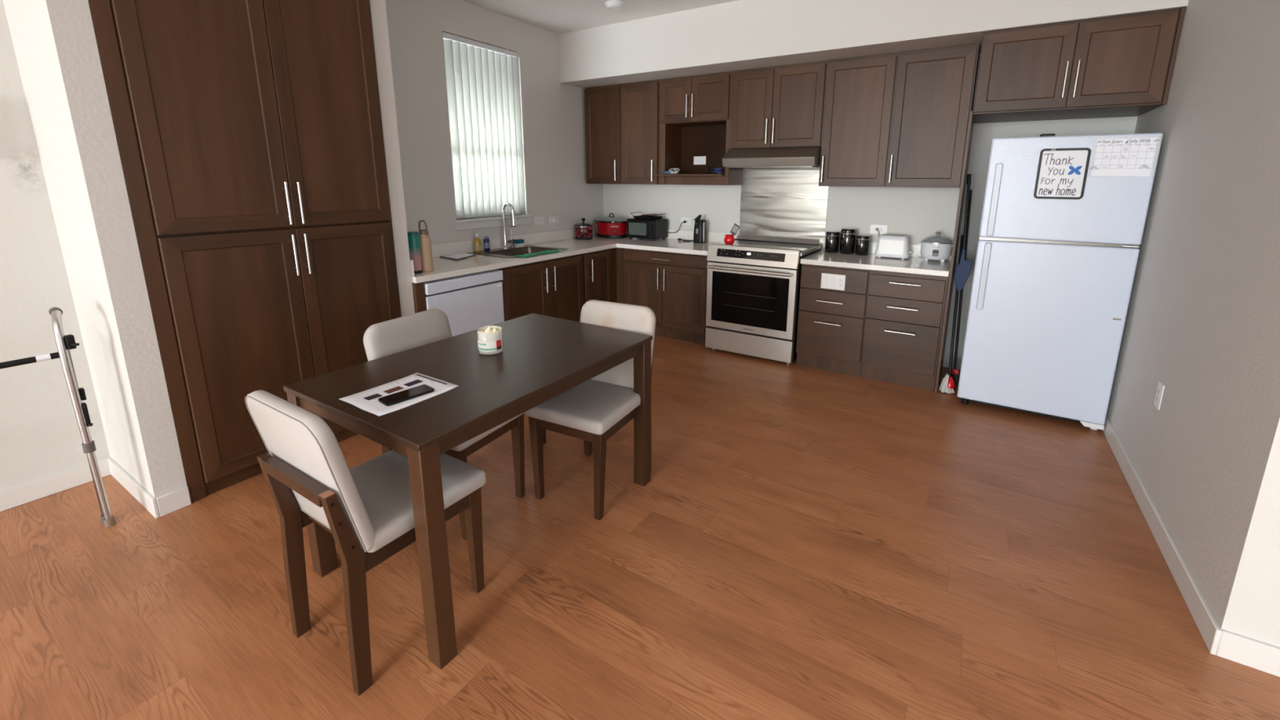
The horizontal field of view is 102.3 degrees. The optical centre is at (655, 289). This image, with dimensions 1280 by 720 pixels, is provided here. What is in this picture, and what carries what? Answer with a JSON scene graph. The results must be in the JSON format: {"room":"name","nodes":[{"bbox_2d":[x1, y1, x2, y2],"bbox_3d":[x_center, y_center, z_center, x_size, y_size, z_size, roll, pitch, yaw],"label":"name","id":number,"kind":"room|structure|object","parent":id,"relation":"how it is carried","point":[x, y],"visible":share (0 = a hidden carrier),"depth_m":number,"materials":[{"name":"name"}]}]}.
{"room":"kitchen","nodes":[
{"label":"kitchen","id":0,"kind":"room"},
{"bbox_2d":[0,0,110,491],"bbox_3d":[-5.095,0.312,-1.275,0.102,2.809,11.170,8,14,31],"label":"wall","id":1,"kind":"structure","parent":0,"point":[40,436],"depth_m":2.33,"materials":[{"name":"paint"}]},
{"bbox_2d":[0,457,111,511],"bbox_3d":[-5.374,1.753,-1.529,0.014,0.092,9.953,8,14,31],"label":"baseboard","id":2,"kind":"structure","parent":1,"relation":"attached to","point":[17,495],"depth_m":2.43,"materials":[{"name":"white paint"}]},
{"bbox_2d":[2,0,186,497],"bbox_3d":[-2.488,-0.420,2.237,0.750,2.809,0.110,8,14,31],"label":"wall","id":3,"kind":"structure","parent":0,"point":[55,44],"depth_m":2.13,"materials":[{"name":"white paint"}]},
{"bbox_2d":[107,457,191,518],"bbox_3d":[-2.444,0.917,2.480,0.648,0.092,0.124,8,14,31],"label":"baseboard","id":4,"kind":"structure","parent":3,"relation":"attached to","point":[170,502],"depth_m":2.34,"materials":[{"name":"white paint"}]},
{"bbox_2d":[369,0,414,316],"bbox_3d":[-1.852,-0.630,3.241,0.750,2.809,0.090,8,14,31],"label":"wall partition","id":5,"kind":"structure","parent":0,"point":[378,7],"depth_m":3.00,"materials":[{"name":"white paint"}]},
{"bbox_2d":[385,0,604,244],"bbox_3d":[-1.361,-0.910,4.572,0.150,2.809,2.740,8,14,31],"label":"wall","id":6,"kind":"structure","parent":0,"point":[553,113],"depth_m":4.10,"materials":[{"name":"white paint"}]},
{"bbox_2d":[442,31,525,217],"bbox_3d":[-1.412,-1.320,4.311,0.060,1.384,0.752,8,14,31],"label":"vertical blind","id":7,"kind":"object","parent":6,"relation":"attached to","point":[483,86],"visible":0.9,"depth_m":4.28,"materials":[{"name":"white plastic"}]},
{"bbox_2d":[453,213,533,231],"bbox_3d":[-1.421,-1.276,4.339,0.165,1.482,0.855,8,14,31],"label":"window sill","id":8,"kind":"structure","parent":6,"relation":"in","point":[468,223],"depth_m":4.38,"materials":[{"name":"white paint"}]},
{"bbox_2d":[534,216,544,225],"bbox_3d":[-1.103,-0.659,4.899,0.007,0.075,0.125,8,14,31],"label":"wall outlet","id":9,"kind":"object","parent":6,"relation":"attached to","point":[539,220],"visible":1,"depth_m":4.90,"materials":[{"name":"white plastic"}]},
{"bbox_2d":[549,216,559,224],"bbox_3d":[-0.995,-0.685,5.073,0.007,0.078,0.140,8,14,31],"label":"wall outlet","id":10,"kind":"object","parent":6,"relation":"attached to","point":[551,218],"visible":0.79,"depth_m":5.05,"materials":[{"name":"white plastic"}]},
{"bbox_2d":[552,217,558,222],"bbox_3d":[-0.981,-0.680,5.053,0.036,0.040,0.050,8,14,31],"label":"plug adapter","id":11,"kind":"object","parent":10,"relation":"attached to","point":[555,220],"visible":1,"depth_m":5.04,"materials":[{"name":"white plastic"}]},
{"bbox_2d":[461,0,737,34],"bbox_3d":[-1.410,-0.963,-2.176,7.100,0.100,14.300,8,14,31],"label":"ceiling","id":12,"kind":"structure","parent":0,"point":[557,16],"depth_m":4.15,"materials":[{"name":"white paint"}]},
{"bbox_2d":[604,0,625,10],"bbox_3d":[-0.314,-2.199,3.994,0.156,0.036,0.156,8,14,31],"label":"recessed light","id":13,"kind":"object","parent":12,"relation":"in","point":[614,5],"visible":1,"depth_m":3.95,"materials":[{"name":"white glass"}]},
{"bbox_2d":[0,335,1279,719],"bbox_3d":[-1.469,1.852,-1.550,7.200,0.050,14.300,8,14,31],"label":"floor","id":14,"kind":"structure","parent":0,"point":[801,542],"depth_m":1.90,"materials":[{"name":"wood"}]},
{"bbox_2d":[0,306,116,528],"bbox_3d":[-2.616,0.603,1.888,0.142,0.952,0.779,9,15,37],"label":"frame","id":15,"kind":"object","parent":14,"relation":"on","point":[64,343],"visible":1,"depth_m":2.10,"materials":[{"name":"silver metal"}]},
{"bbox_2d":[88,0,400,502],"bbox_3d":[-2.079,-0.500,2.693,0.658,2.780,1.103,8,14,31],"label":"pantry cabinet","id":16,"kind":"object","parent":14,"relation":"on","point":[249,133],"visible":0.76,"depth_m":2.43,"materials":[{"name":"brown wood"}]},
{"bbox_2d":[244,390,485,695],"bbox_3d":[-0.903,0.694,1.704,0.424,0.869,0.523,8,14,31],"label":"dining chair","id":17,"kind":"object","parent":14,"relation":"on","point":[366,508],"visible":0.87,"depth_m":1.51,"materials":[{"name":"brown wood"}]},
{"bbox_2d":[412,282,426,313],"bbox_3d":[-1.721,0.333,3.454,0.573,0.838,0.063,8,14,31],"label":"filler panel","id":18,"kind":"object","parent":14,"relation":"on","point":[419,295],"visible":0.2,"depth_m":3.23,"materials":[{"name":"brown wood"}]},
{"bbox_2d":[363,308,524,540],"bbox_3d":[-0.909,0.565,2.310,0.523,0.869,0.424,6,13,25],"label":"dining chair","id":19,"kind":"object","parent":14,"relation":"on","point":[386,338],"visible":0.18,"depth_m":2.28,"materials":[{"name":"brown wood"}]},
{"bbox_2d":[423,269,504,336],"bbox_3d":[-1.526,0.280,3.738,0.580,0.825,0.620,8,14,31],"label":"dishwasher","id":20,"kind":"object","parent":14,"relation":"on","point":[470,302],"visible":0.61,"depth_m":3.55,"materials":[{"name":"white plastic"}]},
{"bbox_2d":[283,313,653,669],"bbox_3d":[-0.664,0.647,2.199,0.778,0.757,1.215,8,14,31],"label":"dining table","id":21,"kind":"object","parent":14,"relation":"on","point":[542,357],"visible":0.93,"depth_m":1.85,"materials":[{"name":"brown wood"}]},
{"bbox_2d":[339,372,458,416],"bbox_3d":[-0.871,0.350,1.758,0.243,0.004,0.287,8,14,31],"label":"printed sheet","id":22,"kind":"object","parent":21,"relation":"on","point":[366,400],"visible":0.87,"depth_m":1.76,"materials":[{"name":"white paper"}]},
{"bbox_2d":[363,393,382,400],"bbox_3d":[-0.945,0.358,1.724,0.034,0.002,0.048,8,14,32],"label":"picture","id":23,"kind":"object","parent":22,"relation":"on","point":[372,397],"depth_m":1.72},
{"bbox_2d":[382,386,404,393],"bbox_3d":[-0.906,0.346,1.784,0.034,0.001,0.057,8,14,31],"label":"picture","id":24,"kind":"object","parent":22,"relation":"on","point":[393,389],"depth_m":1.78},
{"bbox_2d":[377,384,434,405],"bbox_3d":[-0.835,0.352,1.732,0.071,0.009,0.162,10,15,38],"label":"smartphone","id":25,"kind":"object","parent":22,"relation":"on","point":[399,397],"visible":1,"depth_m":1.72,"materials":[{"name":"black glass"}]},
{"bbox_2d":[404,379,422,386],"bbox_3d":[-0.867,0.333,1.845,0.034,0.001,0.057,8,14,31],"label":"picture","id":26,"kind":"object","parent":22,"relation":"on","point":[412,382],"depth_m":1.84},
{"bbox_2d":[477,327,502,352],"bbox_3d":[-0.697,0.212,2.178,0.104,0.102,0.104,8,14,31],"label":"jar candle","id":27,"kind":"object","parent":21,"relation":"on","point":[490,340],"visible":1,"depth_m":2.14,"materials":[{"name":"white glass"}]},
{"bbox_2d":[496,253,584,321],"bbox_3d":[-1.114,0.137,4.394,0.633,0.838,0.945,8,14,31],"label":"base cabinet","id":28,"kind":"object","parent":14,"relation":"on","point":[553,287],"visible":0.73,"depth_m":4.19,"materials":[{"name":"brown wood"}]},
{"bbox_2d":[524,299,656,520],"bbox_3d":[-0.298,0.534,2.471,0.424,0.869,0.523,6,13,26],"label":"dining chair","id":29,"kind":"object","parent":14,"relation":"on","point":[594,410],"visible":0.52,"depth_m":2.38,"materials":[{"name":"brown wood"}]},
{"bbox_2d":[582,247,623,303],"bbox_3d":[-0.571,-0.038,5.230,0.675,0.838,1.076,8,14,31],"label":"base cabinet","id":30,"kind":"object","parent":14,"relation":"on","point":[603,269],"visible":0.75,"depth_m":4.85,"materials":[{"name":"brown wood"}]},
{"bbox_2d":[622,248,708,344],"bbox_3d":[0.188,0.010,5.023,0.988,0.838,0.638,8,14,31],"label":"base cabinet","id":31,"kind":"object","parent":14,"relation":"on","point":[673,285],"visible":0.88,"depth_m":4.73,"materials":[{"name":"brown wood"}]},
{"bbox_2d":[411,235,721,283],"bbox_3d":[-0.614,-0.278,4.231,1.610,0.038,2.734,8,14,31],"label":"countertop","id":32,"kind":"structure","parent":31,"relation":"on","point":[443,268],"depth_m":4.44,"materials":[{"name":"stone"}]},
{"bbox_2d":[409,259,414,276],"bbox_3d":[-1.759,-0.168,3.348,0.597,0.100,0.019,8,14,31],"label":"backsplash","id":33,"kind":"structure","parent":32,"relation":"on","point":[411,260],"depth_m":3.19,"materials":[{"name":"stone"}]},
{"bbox_2d":[407,231,422,274],"bbox_3d":[-1.538,-0.238,3.290,0.072,0.265,0.072,8,14,31],"label":"tumbler","id":34,"kind":"object","parent":32,"relation":"on","point":[413,237],"visible":0.79,"depth_m":3.26,"materials":[{"name":"teal plastic"}]},
{"bbox_2d":[417,220,433,271],"bbox_3d":[-1.500,-0.286,3.354,0.076,0.333,0.076,-2,12,-13],"label":"flask","id":35,"kind":"object","parent":32,"relation":"on","point":[424,239],"visible":0.92,"depth_m":3.33,"materials":[{"name":"beige metal"}]},
{"bbox_2d":[440,253,475,260],"bbox_3d":[-1.520,-0.259,3.998,0.249,0.011,0.240,8,14,31],"label":"cutting board","id":36,"kind":"object","parent":32,"relation":"on","point":[458,256],"visible":1,"depth_m":3.98,"materials":[{"name":"grey plastic"}]},
{"bbox_2d":[502,202,515,248],"bbox_3d":[-1.268,-0.552,4.435,0.104,0.397,0.130,-8,15,-36],"label":"faucet","id":37,"kind":"object","parent":32,"relation":"on","point":[505,242],"visible":1,"depth_m":4.43,"materials":[{"name":"silver metal"}]},
{"bbox_2d":[431,226,596,257],"bbox_3d":[-1.289,-0.437,4.626,0.019,0.100,2.695,8,14,31],"label":"backsplash","id":38,"kind":"structure","parent":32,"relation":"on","point":[463,246],"depth_m":4.50,"materials":[{"name":"stone"}]},
{"bbox_2d":[467,244,567,258],"bbox_3d":[-1.151,-0.244,4.368,0.520,0.174,0.670,8,14,31],"label":"sink","id":39,"kind":"object","parent":32,"relation":"in","point":[509,253],"visible":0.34,"depth_m":4.49,"materials":[{"name":"silver metal"}]},
{"bbox_2d":[474,232,481,252],"bbox_3d":[-1.462,-0.389,4.235,0.048,0.160,0.060,8,14,31],"label":"soap bottle","id":40,"kind":"object","parent":39,"relation":"on","point":[477,246],"visible":1,"depth_m":4.22,"materials":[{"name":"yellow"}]},
{"bbox_2d":[484,235,489,251],"bbox_3d":[-1.413,-0.388,4.318,0.039,0.124,0.049,8,14,31],"label":"bottle","id":41,"kind":"object","parent":39,"relation":"on","point":[486,241],"visible":1,"depth_m":4.30,"materials":[{"name":"blue plastic"}]},
{"bbox_2d":[511,239,524,247],"bbox_3d":[-1.226,-0.419,4.583,0.056,0.075,0.121,8,14,31],"label":"sponge holder","id":42,"kind":"object","parent":39,"relation":"on","point":[521,245],"visible":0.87,"depth_m":4.56,"materials":[{"name":"white plastic"}]},
{"bbox_2d":[511,242,524,247],"bbox_3d":[-1.221,-0.408,4.595,0.056,0.050,0.100,8,14,31],"label":"tray","id":43,"kind":"object","parent":42,"relation":"on","point":[521,245],"depth_m":4.57,"materials":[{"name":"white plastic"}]},
{"bbox_2d":[513,239,524,246],"bbox_3d":[-1.218,-0.418,4.598,0.044,0.058,0.082,8,14,31],"label":"sponge","id":44,"kind":"object","parent":42,"relation":"in","point":[517,241],"visible":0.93,"depth_m":4.57,"materials":[{"name":"blue"}]},
{"bbox_2d":[514,249,562,257],"bbox_3d":[-0.963,-0.291,4.204,0.174,0.034,0.461,7,14,28],"label":"cloth","id":45,"kind":"object","parent":39,"relation":"on","point":[532,254],"visible":1,"depth_m":4.16,"materials":[{"name":"green fabric"}]},
{"bbox_2d":[573,217,593,239],"bbox_3d":[-0.736,-0.628,5.275,0.202,0.211,0.195,8,14,31],"label":"glass jar","id":46,"kind":"object","parent":32,"relation":"on","point":[583,231],"visible":1,"depth_m":5.21,"materials":[{"name":"glass"}]},
{"bbox_2d":[593,213,627,238],"bbox_3d":[-0.463,-0.687,5.463,0.431,0.252,0.306,8,14,31],"label":"slow cooker","id":47,"kind":"object","parent":32,"relation":"on","point":[606,227],"visible":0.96,"depth_m":5.34,"materials":[{"name":"red metal"}]},
{"bbox_2d":[626,217,686,240],"bbox_3d":[0.002,-0.611,5.221,0.537,0.208,0.313,8,14,31],"label":"toaster oven","id":48,"kind":"object","parent":32,"relation":"on","point":[654,229],"visible":0.99,"depth_m":5.16,"materials":[{"name":"black metal"}]},
{"bbox_2d":[633,215,662,219],"bbox_3d":[-0.077,-0.736,5.244,0.270,0.026,0.200,8,14,31],"label":"pan","id":49,"kind":"object","parent":48,"relation":"on","point":[651,217],"visible":0.92,"depth_m":5.18,"materials":[{"name":"black metal"}]},
{"bbox_2d":[631,212,663,216],"bbox_3d":[-0.075,-0.765,5.236,0.300,0.033,0.195,8,14,31],"label":"wire rack","id":50,"kind":"object","parent":49,"relation":"on","point":[633,212],"visible":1,"depth_m":5.22,"materials":[{"name":"silver"}]},
{"bbox_2d":[677,214,706,243],"bbox_3d":[0.348,-0.607,5.061,0.308,0.271,0.120,8,14,31],"label":"can opener","id":51,"kind":"object","parent":32,"relation":"on","point":[700,228],"visible":1,"depth_m":4.97,"materials":[{"name":"black plastic"}]},
{"bbox_2d":[665,229,737,242],"bbox_3d":[0.101,-0.582,5.347,1.607,0.100,0.018,8,14,31],"label":"backsplash","id":52,"kind":"structure","parent":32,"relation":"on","point":[713,237],"depth_m":5.17,"materials":[{"name":"stone"}]},
{"bbox_2d":[705,234,821,364],"bbox_3d":[0.926,0.054,4.516,0.800,0.972,0.738,8,14,31],"label":"electric range","id":53,"kind":"object","parent":14,"relation":"on","point":[753,282],"visible":0.99,"depth_m":4.25,"materials":[{"name":"silver metal"}]},
{"bbox_2d":[724,234,734,244],"bbox_3d":[0.648,-0.442,4.515,0.096,0.078,0.096,8,14,31],"label":"utensil crock","id":54,"kind":"object","parent":53,"relation":"on","point":[729,238],"visible":1,"depth_m":4.48,"materials":[{"name":"red ceramic"}]},
{"bbox_2d":[729,223,740,235],"bbox_3d":[0.681,-0.494,4.483,0.117,0.171,0.010,8,14,31],"label":"slotted spatula","id":55,"kind":"object","parent":54,"relation":"in","point":[735,224],"visible":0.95,"depth_m":4.47,"materials":[{"name":"black plastic"}]},
{"bbox_2d":[707,240,821,256],"bbox_3d":[0.942,-0.370,4.446,0.800,0.031,0.620,8,14,31],"label":"cooktop","id":56,"kind":"object","parent":53,"relation":"in","point":[741,247],"depth_m":4.31,"materials":[{"name":"grey"}]},
{"bbox_2d":[795,263,869,376],"bbox_3d":[1.500,0.187,4.228,0.502,0.838,0.638,8,14,31],"label":"base cabinet","id":57,"kind":"object","parent":14,"relation":"on","point":[831,322],"visible":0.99,"depth_m":3.99,"materials":[{"name":"brown wood"}]},
{"bbox_2d":[820,272,845,290],"bbox_3d":[1.352,-0.062,3.926,0.178,0.118,0.008,8,14,31],"label":"switch plate","id":58,"kind":"object","parent":57,"relation":"attached to","point":[828,281],"visible":1,"depth_m":3.92,"materials":[{"name":"white plastic"}]},
{"bbox_2d":[838,278,843,287],"bbox_3d":[1.402,-0.054,3.894,0.033,0.066,0.002,8,14,31],"label":"receptacle","id":59,"kind":"object","parent":58,"relation":"attached to","point":[840,280],"depth_m":3.89,"materials":[{"name":"grey plastic"}]},
{"bbox_2d":[860,270,948,391],"bbox_3d":[1.929,0.244,3.969,0.506,0.838,0.638,8,14,31],"label":"base cabinet","id":60,"kind":"object","parent":14,"relation":"on","point":[904,313],"visible":0.99,"depth_m":3.73,"materials":[{"name":"brown wood"}]},
{"bbox_2d":[800,249,951,276],"bbox_3d":[1.728,-0.220,4.023,1.013,0.038,0.632,8,14,31],"label":"countertop","id":61,"kind":"structure","parent":60,"relation":"on","point":[917,265],"depth_m":3.86,"materials":[{"name":"stone"}]},
{"bbox_2d":[824,231,839,253],"bbox_3d":[1.505,-0.408,4.388,0.114,0.175,0.114,-1,12,-5],"label":"canister","id":62,"kind":"object","parent":61,"relation":"on","point":[832,238],"visible":1,"depth_m":4.34,"materials":[{"name":"black ceramic"}]},
{"bbox_2d":[839,227,856,254],"bbox_3d":[1.609,-0.408,4.315,0.125,0.207,0.122,-2,12,-11],"label":"canister","id":63,"kind":"object","parent":61,"relation":"on","point":[847,241],"visible":1,"depth_m":4.27,"materials":[{"name":"black ceramic"}]},
{"bbox_2d":[854,235,870,255],"bbox_3d":[1.707,-0.369,4.250,0.106,0.158,0.106,0,12,-4],"label":"canister","id":64,"kind":"object","parent":61,"relation":"on","point":[862,245],"visible":1,"depth_m":4.21,"materials":[{"name":"black ceramic"}]},
{"bbox_2d":[874,227,911,259],"bbox_3d":[1.897,-0.372,4.127,0.301,0.218,0.218,8,14,31],"label":"toaster","id":65,"kind":"object","parent":61,"relation":"on","point":[894,246],"visible":1,"depth_m":4.04,"materials":[{"name":"white plastic"}]},
{"bbox_2d":[838,240,951,259],"bbox_3d":[1.905,-0.340,4.254,0.978,0.100,0.018,8,14,31],"label":"backsplash","id":66,"kind":"structure","parent":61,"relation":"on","point":[914,248],"depth_m":4.15,"materials":[{"name":"stone"}]},
{"bbox_2d":[915,231,953,262],"bbox_3d":[2.130,-0.334,3.945,0.267,0.222,0.249,8,14,31],"label":"rice cooker","id":67,"kind":"object","parent":61,"relation":"on","point":[937,247],"visible":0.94,"depth_m":3.85,"materials":[{"name":"white plastic"}]},
{"bbox_2d":[938,235,963,393],"bbox_3d":[2.150,0.171,3.674,0.100,1.098,0.328,8,14,31],"label":"mop","id":68,"kind":"object","parent":14,"relation":"on","point":[948,384],"visible":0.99,"depth_m":3.70,"materials":[{"name":"black plastic"}]},
{"bbox_2d":[933,111,973,393],"bbox_3d":[2.166,-0.255,3.733,0.018,1.915,0.635,8,14,31],"label":"end panel","id":69,"kind":"object","parent":14,"relation":"on","point":[971,122],"visible":0.89,"depth_m":3.54,"materials":[{"name":"brown wood"}]},
{"bbox_2d":[954,173,972,292],"bbox_3d":[2.118,-0.377,3.496,0.098,0.800,0.083,8,14,31],"label":"dustpan","id":70,"kind":"object","parent":69,"relation":"hanging from","point":[962,270],"visible":1,"depth_m":3.50,"materials":[{"name":"blue plastic"}]},
{"bbox_2d":[947,190,972,388],"bbox_3d":[2.193,0.010,3.675,0.087,1.420,0.104,8,14,31],"label":"broom","id":71,"kind":"object","parent":14,"relation":"on","point":[955,371],"visible":0.67,"depth_m":3.72,"materials":[{"name":"black"}]},
{"bbox_2d":[956,133,1163,430],"bbox_3d":[2.535,-0.086,3.385,0.762,1.733,0.774,8,14,31],"label":"refrigerator","id":72,"kind":"object","parent":14,"relation":"on","point":[1052,282],"visible":0.98,"depth_m":3.08,"materials":[{"name":"white metal"}]},
{"bbox_2d":[1039,133,1055,136],"bbox_3d":[2.318,-0.906,3.050,0.070,0.030,0.075,8,14,31],"label":"case","id":73,"kind":"object","parent":72,"relation":"on","point":[1042,135],"visible":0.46,"depth_m":3.02,"materials":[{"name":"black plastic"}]},
{"bbox_2d":[1033,147,1091,199],"bbox_3d":[2.331,-0.665,2.958,0.230,0.285,0.008,8,14,31],"label":"board","id":74,"kind":"object","parent":72,"relation":"attached to","point":[1062,173],"visible":1,"depth_m":2.96,"materials":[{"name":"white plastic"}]},
{"bbox_2d":[1067,165,1081,174],"bbox_3d":[2.378,-0.678,2.923,0.058,0.051,0.005,8,14,31],"label":"flower","id":75,"kind":"object","parent":74,"relation":"on","point":[1072,170],"depth_m":2.92,"materials":[{"name":"blue plastic"}]},
{"bbox_2d":[1088,136,1160,177],"bbox_3d":[2.551,-0.723,2.807,0.270,0.211,0.009,8,14,32],"label":"calendar","id":76,"kind":"object","parent":72,"relation":"attached to","point":[1113,157],"visible":1,"depth_m":2.81,"materials":[{"name":"white paper"}]},
{"bbox_2d":[1089,139,1159,168],"bbox_3d":[2.550,-0.738,2.805,0.268,0.157,0.006,8,14,31],"label":"print","id":77,"kind":"object","parent":76,"relation":"attached to","point":[1107,153],"depth_m":2.80,"materials":[{"name":"white paper"}]},
{"bbox_2d":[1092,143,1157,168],"bbox_3d":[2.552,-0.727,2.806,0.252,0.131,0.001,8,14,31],"label":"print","id":78,"kind":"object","parent":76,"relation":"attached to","point":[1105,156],"depth_m":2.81,"materials":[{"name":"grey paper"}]},
{"bbox_2d":[1126,135,1133,140],"bbox_3d":[2.558,-0.820,2.780,0.025,0.025,0.004,8,14,31],"label":"round magnet","id":79,"kind":"object","parent":72,"relation":"attached to","point":[1129,137],"visible":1,"depth_m":2.78,"materials":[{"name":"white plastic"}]},
{"bbox_2d":[603,53,1137,369],"bbox_3d":[1.269,-0.907,4.626,4.665,2.809,0.120,8,14,31],"label":"wall","id":80,"kind":"structure","parent":0,"point":[917,213],"depth_m":4.16,"materials":[{"name":"white paint"}]},
{"bbox_2d":[584,84,621,183],"bbox_3d":[-0.450,-1.565,5.270,0.437,0.942,0.385,8,14,31],"label":"upper cabinet","id":81,"kind":"object","parent":80,"relation":"attached to","point":[602,103],"visible":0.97,"depth_m":5.14,"materials":[{"name":"brown wood"}]},
{"bbox_2d":[620,80,659,184],"bbox_3d":[-0.079,-1.515,5.046,0.434,0.942,0.385,8,14,31],"label":"upper cabinet","id":82,"kind":"object","parent":80,"relation":"attached to","point":[639,100],"visible":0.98,"depth_m":4.91,"materials":[{"name":"brown wood"}]},
{"bbox_2d":[680,217,691,225],"bbox_3d":[0.309,-0.691,5.202,0.125,0.078,0.007,8,14,31],"label":"wall outlet","id":83,"kind":"object","parent":80,"relation":"attached to","point":[688,220],"visible":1,"depth_m":5.20,"materials":[{"name":"white plastic"}]},
{"bbox_2d":[655,71,742,185],"bbox_3d":[0.409,-1.449,4.746,0.718,0.942,0.392,8,14,31],"label":"upper cabinet","id":84,"kind":"object","parent":80,"relation":"attached to","point":[695,111],"visible":0.9,"depth_m":4.71,"materials":[{"name":"brown wood"}]},
{"bbox_2d":[662,168,679,173],"bbox_3d":[0.147,-1.112,4.819,0.183,0.052,0.076,8,14,31],"label":"coiled cable","id":85,"kind":"object","parent":84,"relation":"on","point":[670,171],"visible":1,"depth_m":4.80,"materials":[{"name":"white plastic"}]},
{"bbox_2d":[655,173,724,176],"bbox_3d":[0.387,-1.074,4.827,0.680,0.018,0.373,8,14,31],"label":"shelf","id":86,"kind":"object","parent":84,"relation":"attached to","point":[656,175],"depth_m":4.66,"materials":[{"name":"brown wood"}]},
{"bbox_2d":[693,155,706,164],"bbox_3d":[0.428,-1.251,4.983,0.132,0.078,0.007,8,14,31],"label":"wall outlet","id":87,"kind":"object","parent":84,"relation":"attached to","point":[697,160],"visible":1,"depth_m":4.98,"materials":[{"name":"white plastic"}]},
{"bbox_2d":[696,158,702,162],"bbox_3d":[0.427,-1.250,4.981,0.066,0.033,0.002,8,14,31],"label":"receptacle","id":88,"kind":"object","parent":87,"relation":"attached to","point":[698,160],"depth_m":4.98,"materials":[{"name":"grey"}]},
{"bbox_2d":[706,167,723,173],"bbox_3d":[0.528,-1.060,4.576,0.157,0.057,0.075,8,14,31],"label":"cord","id":89,"kind":"object","parent":84,"relation":"on","point":[711,171],"visible":1,"depth_m":4.56,"materials":[{"name":"black plastic"}]},
{"bbox_2d":[729,61,826,148],"bbox_3d":[1.051,-1.515,4.329,0.786,0.632,0.385,8,14,31],"label":"upper cabinet","id":90,"kind":"object","parent":80,"relation":"attached to","point":[783,106],"visible":0.98,"depth_m":4.18,"materials":[{"name":"brown wood"}]},
{"bbox_2d":[722,146,821,170],"bbox_3d":[1.019,-1.109,4.369,0.778,0.175,0.469,8,14,31],"label":"range hood","id":91,"kind":"object","parent":90,"relation":"attached to","point":[748,159],"visible":0.79,"depth_m":4.20,"materials":[{"name":"silver metal"}]},
{"bbox_2d":[739,168,828,250],"bbox_3d":[1.143,-0.737,4.664,0.800,0.740,0.006,8,14,31],"label":"backsplash","id":92,"kind":"structure","parent":80,"relation":"attached to","point":[784,203],"depth_m":4.64,"materials":[{"name":"grey metal"}]},
{"bbox_2d":[818,53,898,186],"bbox_3d":[1.598,-1.290,4.030,0.500,0.942,0.385,8,14,31],"label":"upper cabinet","id":93,"kind":"object","parent":80,"relation":"attached to","point":[860,95],"visible":0.98,"depth_m":3.90,"materials":[{"name":"brown wood"}]},
{"bbox_2d":[869,224,888,234],"bbox_3d":[1.848,-0.500,4.266,0.135,0.078,0.007,8,14,31],"label":"wall outlet","id":94,"kind":"object","parent":80,"relation":"attached to","point":[882,229],"visible":0.92,"depth_m":4.26,"materials":[{"name":"white plastic"}]},
{"bbox_2d":[874,226,883,231],"bbox_3d":[1.847,-0.500,4.264,0.066,0.033,0.002,8,14,31],"label":"receptacle","id":95,"kind":"object","parent":94,"relation":"attached to","point":[880,228],"depth_m":4.26,"materials":[{"name":"grey plastic"}]},
{"bbox_2d":[885,44,979,187],"bbox_3d":[2.020,-1.233,3.774,0.492,0.942,0.385,8,14,31],"label":"upper cabinet","id":96,"kind":"object","parent":80,"relation":"attached to","point":[935,91],"visible":0.98,"depth_m":3.64,"materials":[{"name":"brown wood"}]},
{"bbox_2d":[973,7,1185,123],"bbox_3d":[2.555,-1.351,3.235,0.904,0.482,0.677,8,14,31],"label":"upper cabinet","id":97,"kind":"object","parent":80,"relation":"attached to","point":[1122,65],"visible":1,"depth_m":2.98,"materials":[{"name":"brown wood"}]},
{"bbox_2d":[558,0,1188,88],"bbox_3d":[1.105,-1.998,4.035,4.345,0.430,0.655,8,14,31],"label":"soffit","id":98,"kind":"structure","parent":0,"point":[738,35],"depth_m":3.77,"materials":[{"name":"white paint"}]},
{"bbox_2d":[1106,0,1279,646],"bbox_3d":[2.510,-0.420,2.369,0.120,2.809,2.495,8,14,31],"label":"wall","id":99,"kind":"structure","parent":0,"point":[1202,319],"depth_m":1.96,"materials":[{"name":"white paint"}]},
{"bbox_2d":[1153,380,1164,409],"bbox_3d":[2.313,0.484,2.367,0.007,0.118,0.072,8,14,31],"label":"wall outlet","id":100,"kind":"object","parent":99,"relation":"attached to","point":[1161,386],"visible":1,"depth_m":2.36,"materials":[{"name":"white plastic"}]},
{"bbox_2d":[1155,386,1160,402],"bbox_3d":[2.311,0.484,2.369,0.002,0.066,0.033,8,14,31],"label":"receptacle","id":101,"kind":"object","parent":100,"relation":"attached to","point":[1158,390],"depth_m":2.36,"materials":[{"name":"grey plastic"}]},
{"bbox_2d":[1102,414,1222,654],"bbox_3d":[2.279,0.957,2.422,0.014,0.092,1.889,8,14,31],"label":"baseboard","id":102,"kind":"structure","parent":99,"relation":"attached to","point":[1210,630],"depth_m":2.03,"materials":[{"name":"white paint"}]},
{"bbox_3d":[2.906,-0.076,0.762,2.285,2.809,0.120,8,14,31],"label":"wall","id":103,"kind":"structure","parent":0,"visible":0},
{"bbox_2d":[1216,629,1279,676],"bbox_3d":[2.749,1.249,1.058,2.255,0.092,0.014,8,14,31],"label":"baseboard","id":104,"kind":"structure","parent":103,"relation":"attached to","point":[1247,651],"depth_m":1.60,"materials":[{"name":"white paint"}]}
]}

